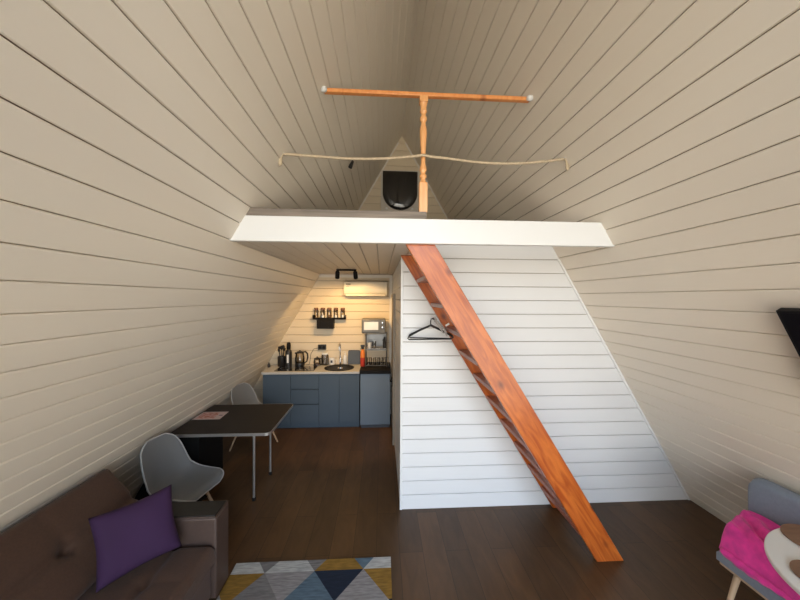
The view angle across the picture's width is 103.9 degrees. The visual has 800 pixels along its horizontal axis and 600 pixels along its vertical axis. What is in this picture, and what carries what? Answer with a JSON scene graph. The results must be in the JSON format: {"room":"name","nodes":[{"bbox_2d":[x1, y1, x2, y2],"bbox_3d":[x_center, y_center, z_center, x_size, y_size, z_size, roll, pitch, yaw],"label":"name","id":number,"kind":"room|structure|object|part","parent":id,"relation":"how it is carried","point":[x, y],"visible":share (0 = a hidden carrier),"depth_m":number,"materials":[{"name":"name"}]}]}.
{"room":"studio apartment","nodes":[
{"label":"studio apartment","id":0,"kind":"room"},
{"bbox_2d":[0,0,418,532],"bbox_3d":[-1.273,-0.396,2.382,2.970,5.226,6.650,0,0,-3],"label":"wall","id":1,"kind":"structure","parent":0,"point":[137,137],"depth_m":1.60,"materials":[{"name":"brown"}]},
{"bbox_2d":[229,215,614,246],"bbox_3d":[0.216,-0.515,2.366,2.926,0.184,0.046,0,0,-3],"label":"beam","id":2,"kind":"structure","parent":1,"relation":"attached to","point":[298,229],"depth_m":2.34,"materials":[{"name":"white paint"}]},
{"bbox_2d":[278,152,568,170],"bbox_3d":[0.209,-1.049,2.361,2.205,0.148,0.035,0,0,-3],"label":"rope","id":3,"kind":"object","parent":1,"relation":"attached to","point":[283,154],"visible":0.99,"depth_m":2.35,"materials":[{"name":"fabric"}]},
{"bbox_2d":[237,242,410,274],"bbox_3d":[-0.629,-0.532,3.989,1.421,0.176,3.294,0,0,-3],"label":"ceiling","id":4,"kind":"structure","parent":0,"point":[320,258],"depth_m":3.07,"materials":[{"name":"brown"}]},
{"bbox_2d":[335,269,357,278],"bbox_3d":[-0.781,-0.376,4.558,0.332,0.145,0.108,0,0,-3],"label":"ceiling spotlight","id":5,"kind":"object","parent":4,"relation":"attached to","point":[337,273],"visible":1,"depth_m":4.53,"materials":[{"name":"black metal"}]},
{"bbox_2d":[246,208,426,218],"bbox_3d":[-0.563,-0.649,3.972,1.333,0.058,3.334,0,0,-3],"label":"floor","id":6,"kind":"structure","parent":0,"point":[252,211],"depth_m":2.31,"materials":[{"name":"brown wood"}]},
{"bbox_2d":[321,86,532,211],"bbox_3d":[0.214,-1.121,2.384,1.616,0.915,0.082,0,0,-3],"label":"loft railing","id":7,"kind":"object","parent":6,"relation":"on","point":[423,97],"visible":0.98,"depth_m":2.37,"materials":[{"name":"orange wood"}]},
{"bbox_3d":[0.177,-1.106,2.392,0.062,0.885,0.062,0,0,-3],"label":"post","id":8,"kind":"part","parent":7,"relation":"part of","materials":[{"name":"orange wood"}]},
{"bbox_3d":[0.220,-1.562,2.391,1.580,0.030,0.040,0,0,-3],"label":"handrail","id":9,"kind":"part","parent":7,"relation":"part of","materials":[{"name":"orange wood"}]},
{"bbox_2d":[253,137,446,403],"bbox_3d":[0.020,-0.447,5.708,5.792,5.016,0.080,0,0,-3],"label":"wall","id":10,"kind":"structure","parent":0,"point":[303,334],"depth_m":5.61,"materials":[{"name":"brown wood"}]},
{"bbox_2d":[318,344,325,349],"bbox_3d":[-1.386,0.840,5.570,0.140,0.090,0.048,0,0,-3],"label":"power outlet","id":11,"kind":"object","parent":10,"relation":"attached to","point":[322,346],"visible":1,"depth_m":5.55,"materials":[{"name":"black plastic"}]},
{"bbox_2d":[317,320,334,328],"bbox_3d":[-1.308,0.422,5.516,0.285,0.156,0.159,0,0,-3],"label":"wall box","id":12,"kind":"object","parent":10,"relation":"attached to","point":[321,324],"visible":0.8,"depth_m":5.44,"materials":[{"name":"black metal"}]},
{"bbox_2d":[312,315,345,319],"bbox_3d":[-1.250,0.304,5.548,0.575,0.078,0.099,0,0,-3],"label":"spice shelf","id":13,"kind":"object","parent":10,"relation":"attached to","point":[313,318],"visible":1,"depth_m":5.50,"materials":[{"name":"black metal"}]},
{"bbox_2d":[327,308,331,317],"bbox_3d":[-1.252,0.235,5.550,0.076,0.195,0.076,0,0,-3],"label":"spice jar","id":14,"kind":"object","parent":13,"relation":"on","point":[328,316],"visible":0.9,"depth_m":5.53,"materials":[{"name":"clear glass"}]},
{"bbox_2d":[334,308,337,317],"bbox_3d":[-1.137,0.236,5.557,0.076,0.195,0.076,0,0,-3],"label":"spice jar","id":15,"kind":"object","parent":13,"relation":"on","point":[335,316],"visible":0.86,"depth_m":5.53,"materials":[{"name":"white"}]},
{"bbox_2d":[319,274,392,277],"bbox_3d":[-0.786,-0.428,5.612,1.306,0.052,0.022,0,0,-3],"label":"trim","id":16,"kind":"structure","parent":10,"relation":"attached to","point":[321,275],"depth_m":5.61,"materials":[{"name":"beige paint"}]},
{"bbox_2d":[344,281,386,295],"bbox_3d":[-0.602,-0.200,5.523,0.750,0.262,0.218,0,0,-3],"label":"air conditioner","id":17,"kind":"object","parent":10,"relation":"attached to","point":[351,288],"visible":1,"depth_m":5.43,"materials":[{"name":"beige plastic"}]},
{"bbox_2d":[358,142,398,209],"bbox_3d":[-0.647,-1.772,5.615,1.253,2.140,0.016,0,0,-3],"label":"trim","id":18,"kind":"structure","parent":10,"relation":"attached to","point":[398,142],"depth_m":5.62,"materials":[{"name":"beige paint"}]},
{"bbox_2d":[389,278,392,413],"bbox_3d":[-0.169,0.831,5.657,0.054,2.460,0.022,0,0,-3],"label":"trim","id":19,"kind":"structure","parent":10,"relation":"attached to","point":[390,279],"depth_m":5.64,"materials":[{"name":"beige paint"}]},
{"bbox_2d":[381,170,418,211],"bbox_3d":[0.003,-1.946,5.606,0.690,0.755,0.102,0,0,-3],"label":"window","id":20,"kind":"structure","parent":10,"relation":"in","point":[399,188],"depth_m":5.57,"materials":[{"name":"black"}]},
{"bbox_2d":[405,143,447,218],"bbox_3d":[0.706,-1.765,5.695,1.253,2.140,0.016,0,0,-3],"label":"trim","id":21,"kind":"structure","parent":10,"relation":"attached to","point":[405,143],"depth_m":5.68,"materials":[{"name":"beige paint"}]},
{"bbox_2d":[392,260,400,500],"bbox_3d":[-0.022,0.820,4.391,0.090,2.500,2.562,0,0,-3],"label":"wall","id":22,"kind":"structure","parent":0,"point":[396,287],"depth_m":3.71,"materials":[{"name":"brown"}]},
{"bbox_2d":[390,298,392,423],"bbox_3d":[-0.134,1.011,4.918,0.068,2.090,0.780,0,0,-3],"label":"door","id":23,"kind":"structure","parent":22,"relation":"in","point":[391,379],"depth_m":4.90,"materials":[{"name":"brown"}]},
{"bbox_2d":[391,294,394,444],"bbox_3d":[-0.112,0.986,4.881,0.029,2.160,0.865,0,0,-3],"label":"trim","id":24,"kind":"structure","parent":22,"relation":"attached to","point":[392,295],"depth_m":4.45,"materials":[{"name":"beige"}]},
{"bbox_2d":[202,414,764,599],"bbox_3d":[0.196,2.124,2.476,5.812,0.080,6.630,0,0,-3],"label":"floor","id":25,"kind":"structure","parent":0,"point":[330,492],"depth_m":2.78,"materials":[{"name":"brown laminate"}]},
{"bbox_2d":[0,469,227,599],"bbox_3d":[-1.687,1.657,1.250,0.963,0.850,2.130,0,0,-3],"label":"sofa","id":26,"kind":"object","parent":25,"relation":"on","point":[50,553],"visible":0.73,"depth_m":1.85,"materials":[{"name":"brown fabric"}]},
{"bbox_3d":[-1.950,1.468,1.324,0.444,0.475,1.950,0,0,-3],"label":"backrest","id":27,"kind":"part","parent":26,"relation":"part of","materials":[{"name":"brown fabric"}]},
{"bbox_2d":[88,484,181,592],"bbox_3d":[-1.622,1.440,1.934,0.215,0.366,0.423,1,1,41],"label":"throw cushion","id":28,"kind":"object","parent":26,"relation":"on","point":[127,537],"visible":1,"depth_m":1.88,"materials":[{"name":"purple fabric"}]},
{"bbox_2d":[78,547,214,599],"bbox_3d":[-1.508,1.721,1.243,0.600,0.125,1.740,0,0,-3],"label":"seat cushion","id":29,"kind":"object","parent":26,"relation":"on","point":[176,574],"depth_m":1.87,"materials":[{"name":"brown fabric"}]},
{"bbox_3d":[-1.590,1.482,2.207,0.636,0.014,0.160,0,0,-3],"label":"armrest","id":30,"kind":"part","parent":26,"relation":"part of","materials":[{"name":"black fabric"}]},
{"bbox_3d":[-1.591,1.768,2.209,0.658,0.558,0.178,0,0,-3],"label":"armrest","id":31,"kind":"part","parent":26,"relation":"part of","materials":[{"name":"fabric"}]},
{"bbox_2d":[140,432,223,501],"bbox_3d":[-1.912,1.644,2.738,0.531,0.861,0.500,0,0,9],"label":"shell chair","id":32,"kind":"object","parent":25,"relation":"on","point":[165,461],"visible":0.88,"depth_m":2.78,"materials":[{"name":"grey plastic"}]},
{"bbox_3d":[-1.722,1.862,2.871,0.191,0.426,0.030,0,0,-35],"label":"leg","id":33,"kind":"part","parent":32,"relation":"part of","materials":[{"name":"brown wood"}]},
{"bbox_2d":[135,404,292,500],"bbox_3d":[-2.019,1.689,3.498,1.403,0.753,0.865,0,0,-3],"label":"dining table","id":34,"kind":"object","parent":25,"relation":"on","point":[202,440],"visible":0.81,"depth_m":3.32,"materials":[{"name":"laminate"}]},
{"bbox_2d":[192,412,227,419],"bbox_3d":[-2.142,1.310,3.550,0.300,0.001,0.230,0,0,-3],"label":"printed sheet","id":35,"kind":"object","parent":34,"relation":"on","point":[205,415],"visible":1,"depth_m":3.55,"materials":[{"name":"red paper"}]},
{"bbox_2d":[195,412,219,418],"bbox_3d":[-2.167,1.310,3.549,0.200,0.001,0.180,0,0,-3],"label":"print","id":36,"kind":"object","parent":35,"relation":"on","point":[205,415],"depth_m":3.55},
{"bbox_3d":[-1.507,1.696,3.230,0.026,0.703,0.027,0,0,-3],"label":"leg","id":37,"kind":"part","parent":34,"relation":"part of","materials":[{"name":"silver metal"}]},
{"bbox_3d":[-1.535,1.693,3.705,0.026,0.703,0.027,0,0,-3],"label":"leg","id":38,"kind":"part","parent":34,"relation":"part of","materials":[{"name":"silver metal"}]},
{"bbox_2d":[229,382,277,451],"bbox_3d":[-2.064,1.632,4.405,0.531,0.861,0.500,0,0,19],"label":"shell chair","id":39,"kind":"object","parent":25,"relation":"on","point":[242,393],"visible":0.37,"depth_m":4.51,"materials":[{"name":"grey plastic"}]},
{"bbox_2d":[263,374,290,427],"bbox_3d":[-1.976,1.616,5.261,0.431,0.875,0.588,0,0,-3],"label":"base cabinet","id":40,"kind":"object","parent":25,"relation":"on","point":[276,388],"visible":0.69,"depth_m":4.97,"materials":[{"name":"grey"}]},
{"bbox_2d":[261,364,360,374],"bbox_3d":[-1.440,1.163,5.287,1.543,0.037,0.608,0,0,-3],"label":"countertop","id":41,"kind":"structure","parent":40,"relation":"on","point":[320,369],"depth_m":5.02,"materials":[{"name":"beige stone"}]},
{"bbox_2d":[278,345,285,366],"bbox_3d":[-2.043,0.957,5.397,0.130,0.366,0.128,0,0,-3],"label":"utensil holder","id":42,"kind":"object","parent":41,"relation":"on","point":[281,359],"visible":0.94,"depth_m":5.36,"materials":[{"name":"black plastic"}]},
{"bbox_2d":[285,342,291,366],"bbox_3d":[-1.917,0.934,5.383,0.112,0.415,0.112,0,0,-3],"label":"bottle","id":43,"kind":"object","parent":41,"relation":"on","point":[288,353],"visible":1,"depth_m":5.34,"materials":[{"name":"black glass"}]},
{"bbox_2d":[274,366,317,370],"bbox_3d":[-1.717,1.138,5.202,0.630,0.011,0.330,0,0,-3],"label":"cooktop","id":44,"kind":"object","parent":41,"relation":"in","point":[281,368],"visible":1,"depth_m":5.18,"materials":[{"name":"black glass"}]},
{"bbox_2d":[295,350,307,365],"bbox_3d":[-1.717,1.006,5.424,0.213,0.272,0.164,0,0,25],"label":"kettle","id":45,"kind":"object","parent":41,"relation":"on","point":[299,351],"visible":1,"depth_m":5.41,"materials":[{"name":"black plastic"}]},
{"bbox_3d":[-1.740,1.002,5.435,0.164,0.170,0.164,0,0,-3],"label":"glass","id":46,"kind":"part","parent":45,"relation":"part of","materials":[{"name":"clear glass"}]},
{"bbox_2d":[314,357,322,365],"bbox_3d":[-1.421,1.062,5.441,0.160,0.162,0.119,0,0,-24],"label":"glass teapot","id":47,"kind":"object","parent":41,"relation":"on","point":[316,358],"visible":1,"depth_m":5.41,"materials":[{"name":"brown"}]},
{"bbox_2d":[321,352,328,364],"bbox_3d":[-1.324,1.036,5.525,0.124,0.215,0.123,0,0,-3],"label":"storage jar","id":48,"kind":"object","parent":41,"relation":"on","point":[323,353],"visible":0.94,"depth_m":5.50,"materials":[{"name":"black glass"}]},
{"bbox_2d":[329,357,336,364],"bbox_3d":[-1.186,1.084,5.537,0.134,0.120,0.096,0,0,-3],"label":"mug","id":49,"kind":"object","parent":41,"relation":"on","point":[331,359],"visible":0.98,"depth_m":5.51,"materials":[{"name":"white ceramic"}]},
{"bbox_2d":[324,364,353,370],"bbox_3d":[-1.026,1.142,5.287,0.500,0.010,0.500,0,0,-3],"label":"sink","id":50,"kind":"object","parent":41,"relation":"in","point":[338,367],"visible":1,"depth_m":5.28,"materials":[{"name":"black metal"}]},
{"bbox_2d":[339,343,342,363],"bbox_3d":[-1.044,0.945,5.501,0.079,0.400,0.191,0,0,-3],"label":"tap","id":51,"kind":"object","parent":41,"relation":"on","point":[339,343],"visible":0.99,"depth_m":5.56,"materials":[{"name":"silver metal"}]},
{"bbox_2d":[343,351,346,363],"bbox_3d":[-0.978,1.029,5.572,0.074,0.231,0.071,0,0,-3],"label":"soap bottle","id":52,"kind":"object","parent":41,"relation":"on","point":[345,355],"visible":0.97,"depth_m":5.55,"materials":[{"name":"white plastic"}]},
{"bbox_2d":[348,350,360,364],"bbox_3d":[-0.817,1.024,5.587,0.220,0.245,0.065,0,0,-3],"label":"chopping board","id":53,"kind":"object","parent":41,"relation":"on","point":[353,355],"visible":0.84,"depth_m":5.58,"materials":[{"name":"grey plastic"}]},
{"bbox_2d":[217,557,391,599],"bbox_3d":[-0.624,2.082,1.538,1.212,0.007,1.915,0,0,-3],"label":"rug","id":54,"kind":"object","parent":25,"relation":"on","point":[369,578],"visible":1,"depth_m":2.31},
{"bbox_2d":[291,374,318,427],"bbox_3d":[-1.538,1.618,5.287,0.443,0.875,0.588,0,0,-3],"label":"base cabinet","id":55,"kind":"object","parent":25,"relation":"on","point":[304,387],"visible":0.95,"depth_m":5.00,"materials":[{"name":"grey"}]},
{"bbox_3d":[-1.520,1.304,5.001,0.441,0.228,0.019,0,0,-3],"label":"drawer","id":56,"kind":"part","parent":55,"relation":"part of","materials":[{"name":"blue wood"}]},
{"bbox_3d":[-1.521,1.545,5.002,0.441,0.225,0.019,0,0,-3],"label":"drawer","id":57,"kind":"part","parent":55,"relation":"part of","materials":[{"name":"blue wood"}]},
{"bbox_3d":[-1.523,1.815,5.004,0.441,0.285,0.019,0,0,-3],"label":"drawer","id":58,"kind":"part","parent":55,"relation":"part of","materials":[{"name":"blue wood"}]},
{"bbox_2d":[319,373,359,426],"bbox_3d":[-0.994,1.621,5.319,0.643,0.875,0.588,0,0,-3],"label":"base cabinet","id":59,"kind":"object","parent":25,"relation":"on","point":[339,394],"visible":0.98,"depth_m":5.03,"materials":[{"name":"grey"}]},
{"bbox_3d":[-1.138,1.576,5.025,0.318,0.768,0.019,0,0,-3],"label":"door","id":60,"kind":"part","parent":59,"relation":"part of","materials":[{"name":"blue wood"}]},
{"bbox_3d":[-0.816,1.577,5.044,0.318,0.768,0.019,0,0,-3],"label":"door","id":61,"kind":"part","parent":59,"relation":"part of","materials":[{"name":"blue wood"}]},
{"bbox_2d":[360,374,389,427],"bbox_3d":[-0.416,1.625,5.337,0.483,0.872,0.580,0,0,-3],"label":"base cabinet","id":62,"kind":"object","parent":25,"relation":"on","point":[374,388],"visible":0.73,"depth_m":5.05,"materials":[{"name":"grey"}]},
{"bbox_3d":[-0.402,2.041,5.087,0.450,0.045,0.050,0,0,-3],"label":"foot rail","id":63,"kind":"part","parent":62,"relation":"part of","materials":[{"name":"grey"}]},
{"bbox_2d":[360,362,390,373],"bbox_3d":[-0.416,1.157,5.334,0.502,0.061,0.618,0,0,-3],"label":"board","id":64,"kind":"object","parent":62,"relation":"on","point":[368,369],"visible":0.66,"depth_m":5.08,"materials":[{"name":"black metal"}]},
{"bbox_2d":[360,345,364,366],"bbox_3d":[-0.634,0.944,5.319,0.080,0.362,0.080,0,0,-3],"label":"spray bottle","id":65,"kind":"object","parent":64,"relation":"on","point":[362,354],"visible":0.98,"depth_m":5.29,"materials":[{"name":"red plastic"}]},
{"bbox_2d":[365,332,386,366],"bbox_3d":[-0.409,0.846,5.412,0.367,0.560,0.294,0,0,-3],"label":"dish rack","id":66,"kind":"object","parent":64,"relation":"on","point":[369,337],"visible":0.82,"depth_m":5.54,"materials":[{"name":"grey metal"}]},
{"bbox_2d":[362,318,384,333],"bbox_3d":[-0.453,0.442,5.402,0.400,0.246,0.328,0,0,-3],"label":"microwave","id":67,"kind":"object","parent":66,"relation":"on","point":[369,325],"visible":1,"depth_m":5.25,"materials":[{"name":"silver metal"}]},
{"bbox_3d":[-0.483,0.434,5.240,0.240,0.135,0.008,0,0,-3],"label":"door glass","id":68,"kind":"part","parent":67,"relation":"part of","materials":[{"name":"grey glass"}]},
{"bbox_3d":[-0.479,0.439,5.249,0.290,0.195,0.014,0,0,-3],"label":"door","id":69,"kind":"part","parent":67,"relation":"part of","materials":[{"name":"white glass"}]},
{"bbox_2d":[366,362,385,365],"bbox_3d":[-0.410,1.104,5.413,0.360,0.010,0.289,0,0,-3],"label":"tray","id":70,"kind":"object","parent":66,"relation":"on","point":[366,362],"depth_m":5.28,"materials":[{"name":"grey metal"}]},
{"bbox_2d":[366,347,385,349],"bbox_3d":[-0.409,0.833,5.411,0.360,0.030,0.289,0,0,-3],"label":"shelf","id":71,"kind":"object","parent":66,"relation":"attached to","point":[366,347],"depth_m":5.27,"materials":[{"name":"grey metal"}]},
{"bbox_3d":[-0.416,0.700,5.549,0.345,0.240,0.005,0,0,-3],"label":"panel","id":72,"kind":"part","parent":66,"relation":"part of","materials":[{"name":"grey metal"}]},
{"bbox_2d":[401,244,623,561],"bbox_3d":[0.900,0.830,2.788,1.767,2.512,0.680,0,0,-3],"label":"stair","id":73,"kind":"structure","parent":25,"relation":"on","point":[425,263],"depth_m":2.46,"materials":[{"name":"orange wood"}]},
{"bbox_2d":[716,478,799,599],"bbox_3d":[2.465,1.682,1.602,0.586,0.848,1.359,0,0,-3],"label":"armchair","id":74,"kind":"object","parent":25,"relation":"on","point":[778,504],"visible":0.34,"depth_m":2.08,"materials":[{"name":"grey fabric"}]},
{"bbox_3d":[2.207,1.946,2.076,0.129,0.311,0.038,0,0,-3],"label":"leg","id":75,"kind":"part","parent":74,"relation":"part of","materials":[{"name":"brown wood"}]},
{"bbox_3d":[2.479,1.790,1.615,0.545,0.025,1.309,0,0,-3],"label":"seat frame","id":76,"kind":"part","parent":74,"relation":"part of","materials":[{"name":"brown wood"}]},
{"bbox_2d":[716,550,785,599],"bbox_3d":[2.478,1.735,1.604,0.560,0.085,1.359,0,0,-3],"label":"seat cushion","id":77,"kind":"object","parent":74,"relation":"on","point":[765,592],"depth_m":1.95,"materials":[{"name":"grey fabric"}]},
{"bbox_2d":[719,510,799,599],"bbox_3d":[2.351,1.594,1.853,0.386,0.256,0.873,0,0,-3],"label":"blanket","id":78,"kind":"object","parent":74,"relation":"on","point":[743,537],"visible":0.7,"depth_m":1.99,"materials":[{"name":"pink fabric"}]},
{"bbox_3d":[2.596,1.501,1.625,0.104,0.486,1.320,0,0,-3],"label":"backrest","id":79,"kind":"part","parent":74,"relation":"part of","materials":[{"name":"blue fabric"}]},
{"bbox_2d":[764,528,799,594],"bbox_3d":[2.194,1.728,1.328,0.709,0.750,1.074,0,0,-3],"label":"side table","id":80,"kind":"object","parent":25,"relation":"on","point":[779,550],"visible":0.84,"depth_m":1.66,"materials":[{"name":"white plastic"}]},
{"bbox_2d":[780,524,799,545],"bbox_3d":[2.332,1.345,1.731,0.292,0.010,0.292,0,0,-3],"label":"placemat","id":81,"kind":"object","parent":80,"relation":"on","point":[791,531],"visible":1,"depth_m":1.81,"materials":[{"name":"brown wood"}]},
{"bbox_2d":[789,560,799,577],"bbox_3d":[2.056,1.345,1.494,0.246,0.010,0.246,0,0,-3],"label":"placemat","id":82,"kind":"object","parent":80,"relation":"on","point":[794,565],"visible":1,"depth_m":1.57,"materials":[{"name":"brown wood"}]},
{"bbox_2d":[402,245,687,508],"bbox_3d":[1.537,0.741,3.227,3.041,2.690,0.080,0,0,-3],"label":"wall partition","id":83,"kind":"structure","parent":0,"point":[457,451],"depth_m":3.17,"materials":[{"name":"white wood"}]},
{"bbox_2d":[400,258,402,509],"bbox_3d":[0.015,0.824,3.101,0.024,2.510,0.026,0,0,-3],"label":"trim","id":84,"kind":"structure","parent":83,"relation":"attached to","point":[401,330],"depth_m":3.09,"materials":[{"name":"white paint"}]},
{"bbox_2d":[557,259,689,499],"bbox_3d":[2.321,0.841,3.229,1.460,2.500,0.016,0,0,-3],"label":"trim","id":85,"kind":"structure","parent":83,"relation":"attached to","point":[559,260],"depth_m":3.22,"materials":[{"name":"white paint"}]},
{"bbox_3d":[0.309,0.176,3.025,0.011,0.025,0.170,0,0,-3],"label":"peg","id":86,"kind":"object","parent":83,"relation":"attached to","visible":0},
{"bbox_2d":[407,318,452,339],"bbox_3d":[0.289,0.277,2.979,0.446,0.206,0.013,0,0,-7],"label":"clothes hanger","id":87,"kind":"object","parent":86,"relation":"hanging from","point":[432,318],"visible":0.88,"depth_m":2.98,"materials":[{"name":"black plastic"}]},
{"bbox_3d":[0.289,0.310,2.979,0.446,0.142,0.012,0,0,-7],"label":"frame","id":88,"kind":"part","parent":87,"relation":"part of","materials":[{"name":"black plastic"}]},
{"bbox_2d":[409,324,453,338],"bbox_3d":[0.300,0.274,3.045,0.446,0.206,0.013,0,0,7],"label":"clothes hanger","id":89,"kind":"object","parent":86,"relation":"hanging from","point":[431,324],"visible":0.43,"depth_m":3.05,"materials":[{"name":"black plastic"}]},
{"bbox_2d":[434,317,446,335],"bbox_3d":[0.384,0.249,2.947,0.128,0.183,0.034,0,0,-3],"label":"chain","id":90,"kind":"object","parent":86,"relation":"hanging from","point":[440,326],"visible":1,"depth_m":2.94,"materials":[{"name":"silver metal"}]},
{"bbox_2d":[402,0,799,523],"bbox_3d":[1.692,-0.381,2.556,2.970,5.226,6.650,0,0,-3],"label":"wall","id":91,"kind":"structure","parent":0,"point":[675,124],"depth_m":2.02,"materials":[{"name":"brown wood"}]},
{"bbox_2d":[776,308,799,356],"bbox_3d":[2.074,0.293,1.108,0.307,0.501,0.965,0,0,-3],"label":"television","id":92,"kind":"object","parent":91,"relation":"attached to","point":[789,317],"visible":1,"depth_m":1.55,"materials":[{"name":"black plastic"}]}
]}

